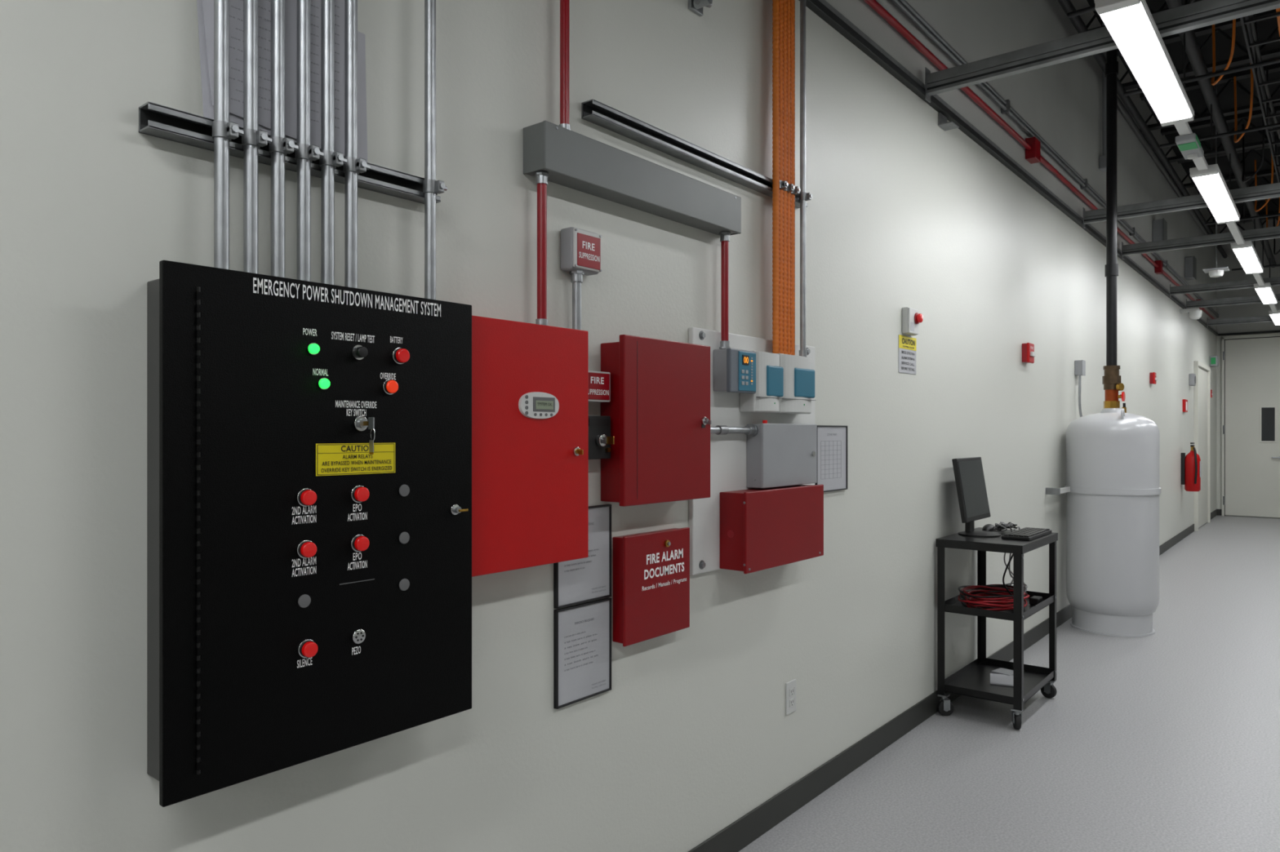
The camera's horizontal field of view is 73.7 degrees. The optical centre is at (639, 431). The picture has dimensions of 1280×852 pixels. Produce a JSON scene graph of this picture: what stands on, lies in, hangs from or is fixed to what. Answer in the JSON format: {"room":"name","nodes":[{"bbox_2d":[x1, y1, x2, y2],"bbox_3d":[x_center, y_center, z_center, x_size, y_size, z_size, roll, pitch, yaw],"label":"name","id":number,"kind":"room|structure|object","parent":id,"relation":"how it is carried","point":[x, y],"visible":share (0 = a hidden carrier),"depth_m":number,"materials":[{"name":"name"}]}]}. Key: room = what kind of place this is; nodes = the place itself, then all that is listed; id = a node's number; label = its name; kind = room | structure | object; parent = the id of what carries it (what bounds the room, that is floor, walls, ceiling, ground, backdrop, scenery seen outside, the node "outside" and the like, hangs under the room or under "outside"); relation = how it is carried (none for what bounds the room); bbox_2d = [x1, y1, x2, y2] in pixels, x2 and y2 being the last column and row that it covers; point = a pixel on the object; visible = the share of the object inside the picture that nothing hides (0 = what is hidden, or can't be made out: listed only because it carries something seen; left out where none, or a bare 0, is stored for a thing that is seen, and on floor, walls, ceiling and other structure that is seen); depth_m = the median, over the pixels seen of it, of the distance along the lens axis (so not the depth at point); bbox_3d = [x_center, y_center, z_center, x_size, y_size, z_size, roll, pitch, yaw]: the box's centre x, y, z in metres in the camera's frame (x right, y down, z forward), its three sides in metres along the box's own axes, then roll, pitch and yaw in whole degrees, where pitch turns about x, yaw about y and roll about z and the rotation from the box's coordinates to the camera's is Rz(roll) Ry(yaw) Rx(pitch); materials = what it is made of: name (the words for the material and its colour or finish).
{"room":"electrical room","nodes":[
{"label":"electrical room","id":0,"kind":"room"},
{"bbox_2d":[0,0,1216,851],"bbox_3d":[2.382,-1.008,5.476,0.200,4.750,22.500,0,0,39],"label":"wall","id":1,"kind":"structure","parent":0,"point":[692,733],"depth_m":2.33,"materials":[{"name":"paint"}]},
{"bbox_2d":[196,0,367,162],"bbox_3d":[-0.656,-0.807,1.577,0.013,0.552,0.352,0,0,39],"label":"vent grille","id":2,"kind":"object","parent":1,"relation":"attached to","point":[205,7],"visible":0.6,"depth_m":1.58,"materials":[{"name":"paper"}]},
{"bbox_2d":[138,102,447,204],"bbox_3d":[-0.604,-0.508,1.589,0.083,0.041,0.576,0,0,39],"label":"channel","id":3,"kind":"object","parent":1,"relation":"attached to","point":[156,120],"visible":0.97,"depth_m":1.51,"materials":[{"name":"grey"}]},
{"bbox_2d":[213,0,229,269],"bbox_3d":[-0.708,-1.140,1.444,0.029,1.786,0.029,0,0,39],"label":"conduit","id":4,"kind":"object","parent":3,"relation":"attached to","point":[221,7],"visible":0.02,"depth_m":1.44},
{"bbox_2d":[243,0,257,273],"bbox_3d":[-0.676,-1.140,1.483,0.029,1.786,0.029,0,0,39],"label":"conduit","id":5,"kind":"object","parent":3,"relation":"attached to","point":[250,7],"visible":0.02,"depth_m":1.47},
{"bbox_2d":[271,0,284,277],"bbox_3d":[-0.645,-1.140,1.521,0.029,1.786,0.029,0,0,39],"label":"conduit","id":6,"kind":"object","parent":3,"relation":"attached to","point":[277,6],"visible":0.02,"depth_m":1.51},
{"bbox_2d":[297,0,311,281],"bbox_3d":[-0.614,-1.140,1.559,0.029,1.786,0.029,0,0,39],"label":"conduit","id":7,"kind":"object","parent":3,"relation":"attached to","point":[304,6],"visible":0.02,"depth_m":1.55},
{"bbox_2d":[320,0,334,284],"bbox_3d":[-0.584,-1.140,1.596,0.029,1.786,0.029,0,0,39],"label":"conduit","id":8,"kind":"object","parent":3,"relation":"attached to","point":[327,6],"visible":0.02,"depth_m":1.59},
{"bbox_2d":[344,0,357,288],"bbox_3d":[-0.553,-1.140,1.634,0.029,1.786,0.029,0,0,39],"label":"conduit","id":9,"kind":"object","parent":3,"relation":"attached to","point":[350,6],"visible":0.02,"depth_m":1.62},
{"bbox_2d":[424,0,435,299],"bbox_3d":[-0.437,-1.140,1.776,0.029,1.786,0.029,0,0,39],"label":"conduit","id":10,"kind":"object","parent":3,"relation":"attached to","point":[429,5],"visible":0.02,"depth_m":1.77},
{"bbox_2d":[146,260,471,807],"bbox_3d":[-0.568,0.156,1.561,0.175,0.838,0.603,0,0,39],"label":"panel","id":11,"kind":"object","parent":1,"relation":"attached to","point":[309,443],"visible":1,"depth_m":1.47,"materials":[{"name":"black"}]},
{"bbox_2d":[352,416,367,431],"bbox_3d":[-0.512,-0.015,1.563,0.008,0.028,0.028,0,0,39],"label":"switch","id":12,"kind":"object","parent":11,"relation":"attached to","point":[359,423],"depth_m":1.55,"materials":[{"name":"silver metal"}]},
{"bbox_2d":[382,378,398,395],"bbox_3d":[-0.470,-0.085,1.611,0.014,0.030,0.030,0,0,39],"label":"lamp","id":13,"kind":"object","parent":11,"relation":"attached to","point":[389,386],"depth_m":1.61,"materials":[{"name":"red plastic"}]},
{"bbox_2d":[471,315,588,577],"bbox_3d":[-0.274,0.030,1.962,0.125,0.553,0.375,0,0,39],"label":"fire alarm panel","id":14,"kind":"object","parent":1,"relation":"attached to","point":[530,381],"visible":0.91,"depth_m":1.93,"materials":[{"name":"metal"}]},
{"bbox_2d":[534,171,549,325],"bbox_3d":[-0.235,-0.431,2.044,0.033,0.373,0.033,0,0,-28],"label":"conduit","id":15,"kind":"object","parent":1,"relation":"attached to","point":[541,177],"visible":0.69,"depth_m":2.03,"materials":[{"name":"metal"}]},
{"bbox_2d":[559,0,570,130],"bbox_3d":[-0.186,-1.482,2.105,0.033,1.502,0.033,0,0,-28],"label":"conduit","id":16,"kind":"object","parent":1,"relation":"attached to","point":[564,4],"visible":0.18,"depth_m":2.10,"materials":[{"name":"metal"}]},
{"bbox_2d":[568,270,584,329],"bbox_3d":[-0.160,-0.281,2.159,0.035,0.247,0.035,0,0,-28],"label":"conduit","id":17,"kind":"object","parent":1,"relation":"attached to","point":[576,276],"visible":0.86,"depth_m":2.15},
{"bbox_2d":[560,226,601,275],"bbox_3d":[-0.149,-0.458,2.170,0.055,0.106,0.105,0,0,39],"label":"alarm box","id":18,"kind":"object","parent":1,"relation":"attached to","point":[580,249],"visible":1,"depth_m":2.14,"materials":[{"name":"white plastic"}]},
{"bbox_2d":[553,597,611,709],"bbox_3d":[-0.145,0.568,2.208,0.012,0.246,0.207,0,0,39],"label":"framed document","id":19,"kind":"object","parent":1,"relation":"attached to","point":[582,633],"visible":1,"depth_m":2.20,"materials":[{"name":"black"}]},
{"bbox_2d":[553,504,611,608],"bbox_3d":[-0.145,0.318,2.208,0.012,0.246,0.207,0,0,39],"label":"framed document","id":20,"kind":"object","parent":1,"relation":"attached to","point":[577,581],"visible":0.56,"depth_m":2.23,"materials":[{"name":"black"}]},
{"bbox_2d":[588,370,610,402],"bbox_3d":[-0.129,-0.116,2.195,0.054,0.078,0.110,0,0,39],"label":"sign","id":21,"kind":"object","parent":1,"relation":"attached to","point":[599,382],"depth_m":2.19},
{"bbox_2d":[588,415,613,459],"bbox_3d":[-0.108,0.015,2.184,0.100,0.111,0.104,0,0,39],"label":"switch","id":22,"kind":"object","parent":1,"relation":"attached to","point":[600,440],"visible":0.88,"depth_m":2.18,"materials":[{"name":"black metal"}]},
{"bbox_2d":[523,120,741,235],"bbox_3d":[0.019,-0.675,2.357,0.078,0.114,0.855,0,0,39],"label":"wireway","id":23,"kind":"object","parent":1,"relation":"attached to","point":[573,160],"visible":0.89,"depth_m":2.24,"materials":[{"name":"metal"}]},
{"bbox_2d":[612,527,689,646],"bbox_3d":[0.038,0.425,2.392,0.063,0.293,0.296,0,0,39],"label":"box","id":24,"kind":"object","parent":1,"relation":"attached to","point":[651,570],"visible":1,"depth_m":2.35,"materials":[{"name":"red metal"}]},
{"bbox_2d":[600,334,711,506],"bbox_3d":[0.058,-0.029,2.369,0.123,0.444,0.392,0,0,39],"label":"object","id":25,"kind":"object","parent":1,"relation":"attached to","point":[659,406],"visible":1,"depth_m":2.30,"materials":[{"name":"red metal"}]},
{"bbox_2d":[581,98,812,208],"bbox_3d":[0.245,-0.832,2.627,0.086,0.041,1.148,0,0,39],"label":"channel","id":26,"kind":"object","parent":1,"relation":"attached to","point":[593,111],"visible":0.98,"depth_m":2.50,"materials":[{"name":"grey"}]},
{"bbox_2d":[772,0,779,353],"bbox_3d":[0.458,-1.101,2.870,0.024,1.676,0.024,0,0,-6],"label":"conduit","id":27,"kind":"object","parent":26,"relation":"attached to","point":[775,19],"visible":1,"depth_m":2.86,"materials":[{"name":"plastic"}]},
{"bbox_2d":[779,0,783,353],"bbox_3d":[0.474,-1.101,2.891,0.024,1.676,0.024,0,0,-6],"label":"conduit","id":28,"kind":"object","parent":26,"relation":"attached to","point":[781,2],"visible":0.66,"depth_m":2.88,"materials":[{"name":"plastic"}]},
{"bbox_2d":[783,0,787,354],"bbox_3d":[0.491,-1.101,2.911,0.024,1.676,0.024,0,0,-6],"label":"conduit","id":29,"kind":"object","parent":26,"relation":"attached to","point":[785,5],"visible":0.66,"depth_m":2.90,"materials":[{"name":"plastic"}]},
{"bbox_2d":[786,0,791,355],"bbox_3d":[0.507,-1.101,2.931,0.024,1.676,0.024,0,0,-6],"label":"conduit","id":30,"kind":"object","parent":26,"relation":"attached to","point":[788,12],"visible":0.63,"depth_m":2.92,"materials":[{"name":"plastic"}]},
{"bbox_2d":[791,0,795,355],"bbox_3d":[0.523,-1.101,2.951,0.024,1.676,0.024,0,0,-6],"label":"conduit","id":31,"kind":"object","parent":26,"relation":"attached to","point":[793,2],"visible":0.66,"depth_m":2.94,"materials":[{"name":"plastic"}]},
{"bbox_2d":[799,0,807,356],"bbox_3d":[0.577,-1.099,3.021,0.028,1.668,0.028,0,0,39],"label":"conduit","id":32,"kind":"object","parent":26,"relation":"attached to","point":[802,352],"visible":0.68,"depth_m":3.01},
{"bbox_2d":[688,0,712,16],"bbox_3d":[0.192,-1.293,2.576,0.070,0.039,0.070,0,0,39],"label":"clamp","id":33,"kind":"object","parent":1,"relation":"attached to","point":[696,6],"visible":1,"depth_m":2.57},
{"bbox_2d":[719,231,730,349],"bbox_3d":[0.264,-0.438,2.657,0.033,0.360,0.033,0,0,-28],"label":"conduit","id":34,"kind":"object","parent":1,"relation":"attached to","point":[724,236],"visible":0.86,"depth_m":2.65,"materials":[{"name":"metal"}]},
{"bbox_2d":[688,327,814,575],"bbox_3d":[0.401,0.059,2.867,0.027,0.747,0.779,0,0,39],"label":"backboard","id":35,"kind":"object","parent":1,"relation":"attached to","point":[728,452],"visible":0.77,"depth_m":2.67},
{"bbox_2d":[713,348,755,393],"bbox_3d":[0.299,-0.188,2.676,0.074,0.134,0.150,0,0,39],"label":"control panel","id":36,"kind":"object","parent":35,"relation":"attached to","point":[734,370],"visible":1,"depth_m":2.63,"materials":[{"name":"grey plastic"}]},
{"bbox_2d":[739,351,783,413],"bbox_3d":[0.402,-0.162,2.798,0.078,0.197,0.161,0,0,39],"label":"module","id":37,"kind":"object","parent":35,"relation":"attached to","point":[769,374],"visible":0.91,"depth_m":2.75,"materials":[{"name":"white plastic"}]},
{"bbox_2d":[720,484,823,573],"bbox_3d":[0.446,0.310,2.832,0.104,0.250,0.511,0,0,39],"label":"enclosure","id":38,"kind":"object","parent":35,"relation":"attached to","point":[761,529],"visible":0.99,"depth_m":2.72,"materials":[{"name":"red metal"}]},
{"bbox_2d":[775,353,816,413],"bbox_3d":[0.524,-0.163,2.948,0.078,0.200,0.221,0,0,39],"label":"module","id":39,"kind":"object","parent":35,"relation":"attached to","point":[798,375],"visible":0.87,"depth_m":2.90,"materials":[{"name":"white plastic"}]},
{"bbox_2d":[746,420,817,488],"bbox_3d":[0.490,0.072,2.912,0.072,0.221,0.370,0,0,39],"label":"enclosure","id":40,"kind":"object","parent":1,"relation":"attached to","point":[780,455],"visible":1,"depth_m":2.84,"materials":[{"name":"silver metal"}]},
{"bbox_2d":[710,424,758,436],"bbox_3d":[0.267,-0.005,2.652,0.040,0.040,0.323,0,0,39],"label":"conduit nipple","id":41,"kind":"object","parent":40,"relation":"attached to","point":[752,430],"visible":0.7,"depth_m":2.68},
{"bbox_2d":[785,679,795,715],"bbox_3d":[0.541,0.949,3.053,0.008,0.114,0.070,0,0,39],"label":"wall outlet","id":42,"kind":"object","parent":1,"relation":"attached to","point":[790,686],"visible":1,"depth_m":3.04,"materials":[{"name":"white plastic"}]},
{"bbox_2d":[814,425,847,492],"bbox_3d":[0.739,0.102,3.292,0.012,0.253,0.259,0,0,39],"label":"chart","id":43,"kind":"object","parent":1,"relation":"attached to","point":[832,440],"visible":0.81,"depth_m":3.29,"materials":[{"name":"white"}]},
{"bbox_2d":[897,334,916,374],"bbox_3d":[1.219,-0.349,3.888,0.004,0.168,0.203,0,0,39],"label":"caution sign","id":44,"kind":"object","parent":1,"relation":"attached to","point":[907,346],"visible":1,"depth_m":3.88,"materials":[{"name":"paper"}]},
{"bbox_2d":[902,306,923,335],"bbox_3d":[1.238,-0.500,3.865,0.062,0.119,0.115,0,0,39],"label":"button","id":45,"kind":"object","parent":1,"relation":"attached to","point":[911,317],"visible":1,"depth_m":3.84,"materials":[{"name":"white plastic"}]},
{"bbox_2d":[688,524,1194,851],"bbox_3d":[1.484,1.316,4.209,0.009,0.102,19.400,0,0,39],"label":"baseboard","id":46,"kind":"structure","parent":1,"relation":"attached to","point":[744,831],"depth_m":3.32,"materials":[{"name":"rubber"}]},
{"bbox_2d":[937,112,959,130],"bbox_3d":[1.520,-1.534,4.205,0.070,0.062,0.100,0,0,39],"label":"bracket","id":47,"kind":"object","parent":1,"relation":"attached to","point":[942,120],"depth_m":4.20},
{"bbox_2d":[798,0,1218,336],"bbox_3d":[4.777,-1.583,8.232,0.030,0.030,14.798,0,0,39],"label":"pipe","id":48,"kind":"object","parent":1,"relation":"attached to","point":[816,6],"depth_m":4.24,"materials":[{"name":"grey"}]},
{"bbox_2d":[818,0,1217,332],"bbox_3d":[4.770,-1.618,8.238,0.012,0.040,14.798,0,0,39],"label":"trim","id":49,"kind":"structure","parent":1,"relation":"attached to","point":[824,2],"depth_m":4.37,"materials":[{"name":"metal"}]},
{"bbox_2d":[1022,342,1035,363],"bbox_3d":[2.432,-0.491,5.333,0.059,0.122,0.116,0,0,39],"label":"alarm pull station","id":50,"kind":"object","parent":1,"relation":"attached to","point":[1028,354],"visible":1,"depth_m":5.30,"materials":[{"name":"red paint"}]},
{"bbox_2d":[862,0,1215,319],"bbox_3d":[4.787,-1.778,8.219,0.059,0.130,14.790,0,0,39],"label":"conduit","id":51,"kind":"object","parent":1,"relation":"attached to","point":[1032,145],"visible":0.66,"depth_m":5.05,"materials":[{"name":"metal"}]},
{"bbox_2d":[890,0,1218,317],"bbox_3d":[4.781,-1.893,8.224,0.045,0.070,14.790,0,0,39],"label":"conduit","id":52,"kind":"object","parent":1,"relation":"attached to","point":[902,5],"visible":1,"depth_m":5.06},
{"bbox_2d":[1074,360,1085,417],"bbox_3d":[3.323,-0.262,6.387,0.108,0.546,0.104,0,0,39],"label":"junction box","id":53,"kind":"object","parent":1,"relation":"attached to","point":[1080,365],"visible":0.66,"depth_m":6.37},
{"bbox_2d":[1098,22,1106,172],"bbox_3d":[3.848,-2.773,7.056,0.075,1.220,0.120,0,0,39],"label":"pipe","id":54,"kind":"object","parent":1,"relation":"attached to","point":[1102,159],"visible":0.57,"depth_m":7.04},
{"bbox_2d":[924,0,1279,102],"bbox_3d":[3.342,-2.466,2.372,5.149,1.835,0.060,0,0,39],"label":"strut","id":55,"kind":"object","parent":1,"relation":"attached to","point":[1204,13],"depth_m":3.59,"materials":[{"name":"metal"}]},
{"bbox_2d":[1149,372,1157,384],"bbox_3d":[5.409,-0.563,8.983,0.059,0.122,0.116,0,0,39],"label":"alarm pull station","id":56,"kind":"object","parent":1,"relation":"attached to","point":[1153,379],"visible":1,"depth_m":8.95,"materials":[{"name":"red paint"}]},
{"bbox_2d":[1152,217,1167,241],"bbox_3d":[5.566,-2.118,9.139,0.106,0.280,0.250,0,0,39],"label":"junction box","id":57,"kind":"object","parent":1,"relation":"attached to","point":[1159,226],"visible":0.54,"depth_m":9.05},
{"bbox_2d":[1082,182,1279,228],"bbox_3d":[5.364,-2.466,4.852,5.149,1.835,0.060,0,0,39],"label":"strut","id":58,"kind":"object","parent":1,"relation":"attached to","point":[1272,190],"depth_m":6.09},
{"bbox_2d":[1182,399,1187,412],"bbox_3d":[7.003,-0.333,10.960,0.032,0.160,0.240,0,0,39],"label":"fire extinguisher sign","id":59,"kind":"object","parent":1,"relation":"attached to","point":[1184,401],"visible":1,"depth_m":10.87,"materials":[{"name":"red plastic"}]},
{"bbox_2d":[1184,255,1196,280],"bbox_3d":[7.146,-2.118,11.076,0.106,0.280,0.250,0,0,39],"label":"junction box","id":60,"kind":"object","parent":1,"relation":"attached to","point":[1190,263],"visible":1,"depth_m":10.99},
{"bbox_2d":[1179,307,1202,319],"bbox_3d":[6.878,-1.463,10.650,0.230,0.140,0.140,0,0,39],"label":"security camera","id":61,"kind":"object","parent":1,"relation":"attached to","point":[1193,313],"visible":1,"depth_m":10.59,"materials":[{"name":"white plastic"}]},
{"bbox_2d":[1181,442,1201,491],"bbox_3d":[6.920,0.442,10.719,0.207,0.610,0.209,0,0,39],"label":"fire extinguisher","id":62,"kind":"object","parent":1,"relation":"attached to","point":[1191,464],"visible":1,"depth_m":10.67,"materials":[{"name":"red metal"}]},
{"bbox_2d":[1189,373,1195,386],"bbox_3d":[7.383,-0.693,11.399,0.066,0.160,0.160,0,0,39],"label":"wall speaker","id":63,"kind":"object","parent":1,"relation":"attached to","point":[1192,376],"visible":1,"depth_m":11.34,"materials":[{"name":"grey"}]},
{"bbox_2d":[1193,360,1198,531],"bbox_3d":[7.661,0.197,11.753,0.050,2.340,0.060,0,0,39],"label":"frame","id":64,"kind":"object","parent":1,"relation":"attached to","point":[1195,362],"visible":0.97,"depth_m":11.73,"materials":[{"name":"paint"}]},
{"bbox_2d":[1121,226,1279,259],"bbox_3d":[6.318,-2.466,6.022,5.149,1.835,0.060,0,0,39],"label":"strut","id":65,"kind":"object","parent":1,"relation":"attached to","point":[1271,233],"depth_m":7.27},
{"bbox_2d":[1198,367,1207,528],"bbox_3d":[8.104,0.222,12.320,0.020,2.270,1.380,0,0,39],"label":"door leaf","id":66,"kind":"structure","parent":1,"relation":"in","point":[1202,374],"depth_m":12.38,"materials":[{"name":"paint"}]},
{"bbox_2d":[1207,367,1210,522],"bbox_3d":[8.571,0.197,12.869,0.050,2.340,0.060,0,0,39],"label":"frame","id":67,"kind":"object","parent":1,"relation":"attached to","point":[1208,372],"visible":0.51,"depth_m":12.84,"materials":[{"name":"paint"}]},
{"bbox_2d":[1209,355,1218,367],"bbox_3d":[8.909,-1.093,13.245,0.100,0.160,0.210,0,0,39],"label":"exit sign","id":68,"kind":"object","parent":1,"relation":"attached to","point":[1214,360],"visible":1,"depth_m":13.18,"materials":[{"name":"green"}]},
{"bbox_2d":[1202,244,1229,277],"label":"smoke detector","id":69,"kind":"object","parent":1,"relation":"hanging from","point":[1215,272],"depth_m":8.20,"materials":[{"name":"white plastic"}]},
{"bbox_2d":[1169,276,1279,297],"bbox_3d":[8.113,-2.466,8.223,5.149,1.835,0.060,0,0,39],"label":"strut","id":70,"kind":"object","parent":1,"relation":"attached to","point":[1274,282],"depth_m":9.54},
{"bbox_2d":[1186,293,1279,308],"bbox_3d":[8.997,-2.466,9.308,5.149,1.835,0.060,0,0,39],"label":"strut","id":71,"kind":"object","parent":1,"relation":"attached to","point":[1246,300],"depth_m":10.66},
{"bbox_2d":[1207,315,1272,328],"bbox_3d":[10.451,-2.466,11.091,5.149,1.835,0.060,0,0,39],"label":"strut","id":72,"kind":"object","parent":1,"relation":"attached to","point":[1259,318],"depth_m":12.45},
{"bbox_2d":[738,515,1279,851],"bbox_3d":[4.412,1.417,3.693,5.200,0.100,22.300,0,0,39],"label":"floor","id":73,"kind":"structure","parent":0,"point":[1167,740],"depth_m":3.66,"materials":[{"name":"plastic"}]},
{"bbox_2d":[935,527,1057,728],"bbox_3d":[1.782,0.943,4.245,0.397,0.849,0.659,0,0,39],"label":"utility cart","id":74,"kind":"object","parent":73,"relation":"on","point":[973,680],"visible":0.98,"depth_m":4.12,"materials":[{"name":"black metal"}]},
{"bbox_2d":[951,457,1000,537],"bbox_3d":[1.700,0.324,4.275,0.200,0.387,0.375,0,0,39],"label":"computer monitor","id":75,"kind":"object","parent":74,"relation":"on","point":[969,476],"visible":1,"depth_m":4.25,"materials":[{"name":"black plastic"}]},
{"bbox_2d":[982,524,995,531],"bbox_3d":[1.836,0.502,4.490,0.064,0.032,0.110,0,0,39],"label":"computer mouse","id":76,"kind":"object","parent":74,"relation":"on","point":[988,527],"visible":0.92,"depth_m":4.46,"materials":[{"name":"black plastic"}]},
{"bbox_2d":[935,527,1057,546],"bbox_3d":[1.787,0.521,4.252,0.397,0.006,0.642,0,0,39],"label":"shelf","id":77,"kind":"object","parent":74,"relation":"attached to","point":[955,540],"depth_m":4.09,"materials":[{"name":"black metal"}]},
{"bbox_2d":[945,597,1048,620],"bbox_3d":[1.787,0.866,4.252,0.378,0.003,0.623,0,0,39],"label":"shelf","id":78,"kind":"object","parent":74,"relation":"attached to","point":[955,602],"depth_m":4.06,"materials":[{"name":"black metal"}]},
{"bbox_2d":[945,662,1053,703],"bbox_3d":[1.787,1.250,4.252,0.378,0.003,0.623,0,0,39],"label":"shelf","id":79,"kind":"object","parent":74,"relation":"attached to","point":[976,676],"depth_m":4.25,"materials":[{"name":"black metal"}]},
{"bbox_2d":[957,582,1042,611],"bbox_3d":[1.785,0.821,4.252,0.324,0.092,0.569,0,0,39],"label":"coiled cables","id":80,"kind":"object","parent":74,"relation":"on","point":[976,595],"visible":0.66,"depth_m":4.17,"materials":[{"name":"red plastic"}]},
{"bbox_2d":[990,667,1013,686],"bbox_3d":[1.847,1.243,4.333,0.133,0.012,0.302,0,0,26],"label":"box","id":81,"kind":"object","parent":74,"relation":"on","point":[1003,677],"visible":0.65,"depth_m":4.32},
{"bbox_2d":[992,521,1026,595],"bbox_3d":[1.868,0.658,4.313,0.153,0.381,0.491,0,0,18],"label":"cable","id":82,"kind":"object","parent":74,"relation":"on","point":[1002,526],"visible":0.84,"depth_m":4.34,"materials":[{"name":"grey plastic"}]},
{"bbox_2d":[1001,527,1051,541],"bbox_3d":[1.925,0.507,4.243,0.130,0.022,0.410,0,0,39],"label":"keyboard","id":83,"kind":"object","parent":74,"relation":"on","point":[1027,534],"visible":1,"depth_m":4.17,"materials":[{"name":"black plastic"}]},
{"bbox_2d":[1045,403,1160,636],"bbox_3d":[3.296,0.582,5.964,0.599,1.570,1.060,0,0,39],"label":"tank","id":84,"kind":"object","parent":73,"relation":"on","point":[1112,489],"visible":1,"depth_m":5.71,"materials":[{"name":"white metal"}]},
{"bbox_2d":[1086,0,1279,233],"bbox_3d":[4.568,-3.193,3.888,5.204,0.360,20.900,0,0,39],"label":"ceiling","id":85,"kind":"structure","parent":0,"point":[1227,78],"depth_m":8.11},
{"bbox_2d":[1094,0,1194,126],"bbox_3d":[2.188,-1.554,3.648,0.140,0.047,1.540,0,0,39],"label":"linear light fixture","id":86,"kind":"object","parent":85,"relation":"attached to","point":[1131,24],"visible":1,"depth_m":3.50,"materials":[{"name":"white"}]},
{"bbox_2d":[1102,48,1209,408],"bbox_3d":[5.166,-1.773,8.231,0.140,3.220,6.073,0,0,39],"label":"supply pipe","id":87,"kind":"object","parent":85,"relation":"attached to","point":[1111,381],"visible":0.96,"depth_m":5.92,"materials":[{"name":"black metal"}]},
{"bbox_2d":[1086,0,1279,219],"bbox_3d":[4.412,-3.458,3.693,5.200,0.150,22.300,0,0,39],"label":"ceiling","id":88,"kind":"structure","parent":85,"relation":"attached to","point":[1265,28],"depth_m":8.62,"materials":[{"name":"metal"}]},
{"bbox_2d":[1189,164,1239,224],"bbox_3d":[3.831,-1.554,5.663,0.140,0.047,1.540,0,0,39],"label":"linear light fixture","id":89,"kind":"object","parent":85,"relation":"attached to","point":[1211,183],"visible":0.99,"depth_m":5.50,"materials":[{"name":"white"}]},
{"bbox_2d":[1173,121,1277,312],"bbox_3d":[5.463,-1.540,7.662,0.093,0.075,8.780,0,0,39],"label":"lighting raceway","id":90,"kind":"object","parent":85,"relation":"attached to","point":[1188,142],"visible":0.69,"depth_m":4.66,"materials":[{"name":"white"}]},
{"bbox_2d":[1183,0,1279,254],"bbox_3d":[5.808,-2.688,8.083,0.206,0.613,9.166,0,0,39],"label":"hanging cables","id":91,"kind":"object","parent":85,"relation":"hanging from","point":[1213,83],"visible":0.66,"depth_m":7.16,"materials":[{"name":"orange plastic"}]},
{"bbox_2d":[1231,240,1263,274],"bbox_3d":[5.474,-1.554,7.678,0.140,0.047,1.540,0,0,39],"label":"linear light fixture","id":92,"kind":"object","parent":85,"relation":"attached to","point":[1246,255],"visible":0.98,"depth_m":7.52,"materials":[{"name":"white"}]},
{"bbox_2d":[1240,8,1279,182],"bbox_3d":[6.535,-2.743,8.465,0.312,0.580,12.180,0,0,39],"label":"cable tray","id":93,"kind":"object","parent":85,"relation":"attached to","point":[1251,20],"visible":0.77,"depth_m":6.01,"materials":[{"name":"black metal"}]},
{"bbox_2d":[1253,282,1277,304],"bbox_3d":[7.085,-1.554,9.654,0.140,0.047,1.540,0,0,39],"label":"linear light fixture","id":94,"kind":"object","parent":85,"relation":"attached to","point":[1266,294],"visible":1,"depth_m":9.51,"materials":[{"name":"white"}]},
{"bbox_2d":[1268,310,1279,325],"bbox_3d":[8.728,-1.554,11.670,0.140,0.047,1.540,0,0,39],"label":"linear light fixture","id":95,"kind":"object","parent":85,"relation":"attached to","point":[1275,316],"visible":0.99,"depth_m":11.40,"materials":[{"name":"white"}]},
{"bbox_2d":[1216,218,1279,518],"bbox_3d":[11.521,-1.008,12.412,5.200,4.750,0.200,0,0,39],"label":"wall","id":96,"kind":"structure","parent":0,"point":[1232,262],"depth_m":13.81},
{"bbox_2d":[1221,337,1224,515],"bbox_3d":[9.495,-0.088,13.896,0.035,2.910,0.059,0,0,39],"label":"frame","id":97,"kind":"object","parent":96,"relation":"attached to","point":[1223,340],"visible":1,"depth_m":13.88,"materials":[{"name":"paint"}]},
{"bbox_2d":[1218,330,1279,336],"bbox_3d":[11.460,-1.583,12.313,5.170,0.030,0.030,0,0,39],"label":"trim","id":98,"kind":"structure","parent":96,"relation":"attached to","point":[1268,331],"depth_m":13.68,"materials":[{"name":"grey"}]},
{"bbox_2d":[1221,333,1279,443],"bbox_3d":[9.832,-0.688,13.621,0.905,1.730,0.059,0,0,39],"label":"door frame","id":99,"kind":"structure","parent":96,"relation":"in","point":[1273,335],"depth_m":13.56,"materials":[{"name":"metal"}]},
{"bbox_2d":[1225,337,1279,517],"bbox_3d":[9.830,-0.069,13.630,0.820,2.848,0.045,0,0,39],"label":"door leaf","id":100,"kind":"structure","parent":96,"relation":"in","point":[1252,366],"depth_m":13.64,"materials":[{"name":"paint"}]},
{"bbox_2d":[1224,340,1225,515],"bbox_3d":[9.509,-0.068,13.878,0.010,2.870,0.002,0,0,39],"label":"leaf gap","id":101,"kind":"object","parent":100,"relation":"attached to","point":[1224,340],"visible":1,"depth_m":13.88,"materials":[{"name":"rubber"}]},
{"bbox_3d":[-2.697,-1.008,-5.027,5.600,4.750,0.200,0,0,39],"label":"wall","id":102,"kind":"structure","parent":0,"visible":0},
{"bbox_2d":[1057,0,1279,277],"bbox_3d":[4.292,-2.551,3.791,4.710,0.664,22.280,0,0,39],"label":"cable tray","id":103,"kind":"object","parent":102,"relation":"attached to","point":[1191,46],"visible":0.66,"depth_m":6.88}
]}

